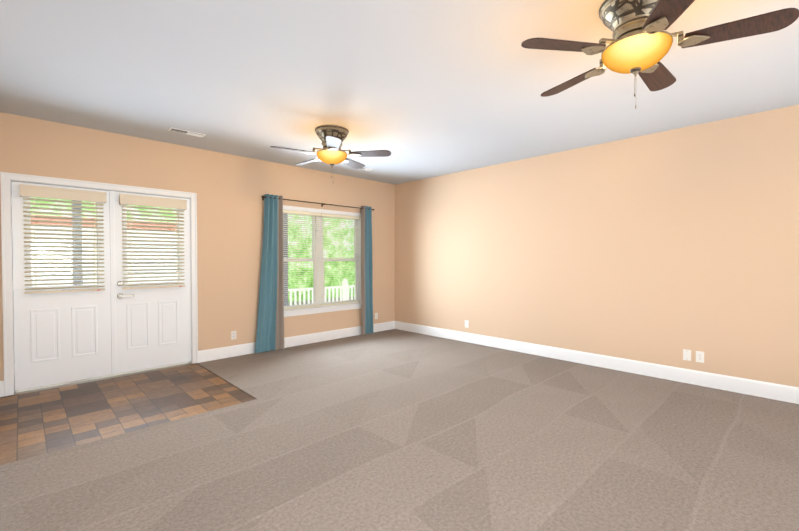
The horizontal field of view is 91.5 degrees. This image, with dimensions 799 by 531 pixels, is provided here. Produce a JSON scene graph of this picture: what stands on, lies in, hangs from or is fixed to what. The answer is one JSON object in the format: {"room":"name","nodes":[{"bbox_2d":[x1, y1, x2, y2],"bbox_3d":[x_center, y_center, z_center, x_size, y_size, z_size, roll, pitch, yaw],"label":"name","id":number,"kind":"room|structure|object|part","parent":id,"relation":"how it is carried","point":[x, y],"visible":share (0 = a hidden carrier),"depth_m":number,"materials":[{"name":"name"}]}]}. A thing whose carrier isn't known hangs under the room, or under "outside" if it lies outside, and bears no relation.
{"room":"empty living room","nodes":[
{"label":"empty living room","id":0,"kind":"room"},
{"bbox_2d":[0,363,254,464],"bbox_3d":[-2.723,1.302,3.720,1.940,0.052,1.940,-1,1,-44],"label":"floor","id":1,"kind":"structure","parent":0,"point":[36,423],"depth_m":3.53,"materials":[{"name":"tile"}]},
{"bbox_2d":[0,112,394,380],"bbox_3d":[-2.038,-0.135,5.614,5.600,2.740,0.150,-1,1,-44],"label":"wall","id":2,"kind":"structure","parent":0,"point":[230,190],"depth_m":5.19,"materials":[{"name":"beige paint"}]},
{"bbox_2d":[0,385,3,396],"bbox_3d":[-1.034,1.242,0.833,0.030,0.150,8.130,-1,1,-44],"label":"baseboard","id":3,"kind":"structure","parent":2,"relation":"attached to","point":[1,386],"depth_m":3.76,"materials":[{"name":"white wood"}]},
{"bbox_2d":[0,172,197,395],"bbox_3d":[-3.257,0.173,4.413,1.742,2.166,0.174,-1,1,-44],"label":"door frame","id":4,"kind":"structure","parent":2,"relation":"attached to","point":[6,178],"depth_m":3.85,"materials":[{"name":"white wood"}]},
{"bbox_2d":[10,181,191,390],"bbox_3d":[-3.220,0.197,4.378,1.622,2.060,0.114,-1,1,-44],"label":"french door","id":5,"kind":"structure","parent":2,"relation":"in","point":[113,327],"depth_m":4.31,"materials":[{"name":"white wood"}]},
{"bbox_2d":[19,184,106,293],"bbox_3d":[-3.473,-0.260,4.056,0.685,1.074,0.066,-1,1,-44],"label":"door blind","id":6,"kind":"object","parent":5,"relation":"attached to","point":[34,191],"visible":1,"depth_m":4.04,"materials":[{"name":"beige"}]},
{"bbox_2d":[119,194,186,289],"bbox_3d":[-2.900,-0.270,4.615,0.685,1.074,0.066,-1,1,-44],"label":"door blind","id":7,"kind":"object","parent":5,"relation":"attached to","point":[128,199],"visible":0.98,"depth_m":4.59,"materials":[{"name":"beige"}]},
{"bbox_2d":[14,362,191,394],"bbox_3d":[-3.267,1.254,4.441,1.600,0.020,0.148,-1,1,-44],"label":"door sill","id":8,"kind":"structure","parent":2,"relation":"attached to","point":[34,389],"depth_m":4.29,"materials":[{"name":"beige wood"}]},
{"bbox_2d":[231,331,235,339],"bbox_3d":[-2.258,0.951,5.306,0.070,0.114,0.008,-1,1,-44],"label":"electrical outlet","id":9,"kind":"object","parent":2,"relation":"attached to","point":[233,334],"visible":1,"depth_m":5.30,"materials":[{"name":"white plastic"}]},
{"bbox_2d":[198,321,395,362],"bbox_3d":[-1.341,1.151,6.200,3.474,0.150,0.016,-1,1,-44],"label":"baseboard","id":10,"kind":"structure","parent":2,"relation":"attached to","point":[248,348],"depth_m":5.97,"materials":[{"name":"white wood"}]},
{"bbox_2d":[255,194,373,352],"bbox_3d":[-1.251,0.095,6.191,2.192,2.238,0.126,-1,1,-44],"label":"curtain","id":11,"kind":"object","parent":2,"relation":"attached to","point":[270,330],"visible":1,"depth_m":5.63,"materials":[{"name":"blue fabric"}]},
{"bbox_2d":[283,205,360,310],"bbox_3d":[-1.300,-0.107,6.333,1.660,1.600,0.150,-1,1,-44],"label":"window unit","id":12,"kind":"structure","parent":2,"relation":"in","point":[317,246],"depth_m":6.36,"materials":[{"name":"white"}]},
{"bbox_2d":[283,210,320,309],"bbox_3d":[-1.565,-0.089,6.035,0.787,1.502,0.052,-1,1,-44],"label":"window blind","id":13,"kind":"object","parent":12,"relation":"attached to","point":[301,213],"visible":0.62,"depth_m":6.07,"materials":[{"name":"beige plastic"}]},
{"bbox_2d":[320,213,359,305],"bbox_3d":[-0.996,-0.098,6.590,0.787,1.502,0.052,-1,1,-44],"label":"window blind","id":14,"kind":"object","parent":12,"relation":"attached to","point":[323,215],"visible":0.98,"depth_m":6.56,"materials":[{"name":"beige plastic"}]},
{"bbox_2d":[284,303,360,316],"bbox_3d":[-1.246,0.716,6.292,1.750,0.092,0.065,-1,1,-44],"label":"window sill","id":15,"kind":"structure","parent":2,"relation":"attached to","point":[305,311],"depth_m":6.25,"materials":[{"name":"white wood"}]},
{"bbox_2d":[0,329,798,530],"bbox_3d":[0.852,1.315,2.674,5.600,0.060,8.430,-1,1,-44],"label":"floor carpet","id":16,"kind":"object","parent":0,"point":[394,430],"visible":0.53,"depth_m":2.63,"materials":[{"name":"beige carpet"}]},
{"bbox_2d":[0,0,798,184],"bbox_3d":[0.852,-1.514,2.626,5.600,0.120,8.430,-1,1,-44],"label":"ceiling","id":17,"kind":"structure","parent":0,"point":[420,89],"depth_m":3.01,"materials":[{"name":"paint"}]},
{"bbox_2d":[169,127,204,136],"bbox_3d":[-2.361,-1.475,4.333,0.350,0.016,0.115,-1,1,-44],"label":"ceiling vent","id":18,"kind":"object","parent":17,"relation":"in","point":[187,132],"visible":1,"depth_m":4.32,"materials":[{"name":"white metal"}]},
{"bbox_2d":[270,125,390,168],"bbox_3d":[-0.778,-1.191,4.289,1.251,0.582,1.216,-1,1,-44],"label":"fan","id":19,"kind":"object","parent":17,"relation":"hanging from","point":[332,137],"depth_m":4.16,"materials":[{"name":"brown wood"}]},
{"bbox_3d":[-0.739,-1.074,4.266,0.338,0.348,0.338,-1,1,-44],"label":"fan shade","id":20,"kind":"part","parent":19,"relation":"part of","materials":[{"name":"glass"}]},
{"bbox_2d":[521,0,798,108],"bbox_3d":[1.335,-1.155,2.172,1.201,0.582,1.253,-1,1,-44],"label":"fan","id":21,"kind":"object","parent":17,"relation":"hanging from","point":[621,18],"depth_m":2.03,"materials":[{"name":"brown wood"}]},
{"bbox_3d":[1.295,-1.038,2.137,0.338,0.348,0.338,-1,1,-44],"label":"fan shade","id":22,"kind":"part","parent":21,"relation":"part of","materials":[{"name":"glass"}]},
{"bbox_2d":[395,105,798,386],"bbox_3d":[2.856,-0.116,4.499,0.150,2.740,8.280,-1,1,-44],"label":"wall","id":23,"kind":"structure","parent":0,"point":[666,248],"depth_m":4.55,"materials":[{"name":"beige paint"}]},
{"bbox_2d":[396,321,798,403],"bbox_3d":[2.744,1.179,4.516,0.016,0.150,8.130,-1,1,-44],"label":"baseboard","id":24,"kind":"structure","parent":23,"relation":"attached to","point":[780,392],"depth_m":4.54,"materials":[{"name":"white wood"}]},
{"bbox_2d":[683,349,690,360],"bbox_3d":[3.082,0.960,4.172,0.007,0.114,0.070,-1,1,-44],"label":"electrical outlet","id":25,"kind":"object","parent":23,"relation":"attached to","point":[686,354],"visible":1,"depth_m":4.17,"materials":[{"name":"white plastic"}]},
{"bbox_2d":[696,351,703,362],"bbox_3d":[3.158,0.961,4.093,0.008,0.114,0.070,-1,1,-44],"label":"electrical outlet","id":26,"kind":"object","parent":23,"relation":"attached to","point":[699,356],"visible":1,"depth_m":4.09,"materials":[{"name":"white plastic"}]},
{"label":"outside","id":27,"kind":"structure","parent":0,"visible":0},
{"bbox_2d":[30,197,354,301],"bbox_3d":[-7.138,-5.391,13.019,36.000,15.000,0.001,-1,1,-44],"label":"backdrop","id":28,"kind":"structure","parent":27,"point":[333,282],"depth_m":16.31,"materials":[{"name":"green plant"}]},
{"bbox_2d":[288,296,353,305],"bbox_3d":[-4.939,1.621,9.450,22.000,0.100,9.350,-1,1,-44],"label":"ground","id":29,"kind":"structure","parent":27,"point":[311,301],"depth_m":15.82,"materials":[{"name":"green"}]},
{"bbox_2d":[72,200,82,285],"bbox_3d":[-4.616,-0.064,5.580,0.100,3.400,0.100,-1,1,-44],"label":"column","id":30,"kind":"structure","parent":29,"relation":"on","point":[74,281],"depth_m":5.54,"materials":[{"name":"white"}]},
{"bbox_2d":[31,214,177,286],"bbox_3d":[-7.496,0.326,8.541,6.700,2.520,3.650,-1,1,-44],"label":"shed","id":31,"kind":"object","parent":29,"relation":"on","point":[66,269],"depth_m":7.83,"materials":[{"name":"white"}]},
{"bbox_2d":[283,213,287,305],"bbox_3d":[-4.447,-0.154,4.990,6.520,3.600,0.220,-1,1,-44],"label":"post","id":32,"kind":"object","parent":29,"relation":"on","point":[285,244],"depth_m":7.20,"materials":[{"name":"white"}]},
{"bbox_2d":[288,278,354,305],"bbox_3d":[-0.473,0.927,10.266,10.450,1.260,0.100,-1,1,-44],"label":"fence","id":33,"kind":"object","parent":29,"relation":"on","point":[342,289],"depth_m":9.12,"materials":[{"name":"white wood"}]}
]}

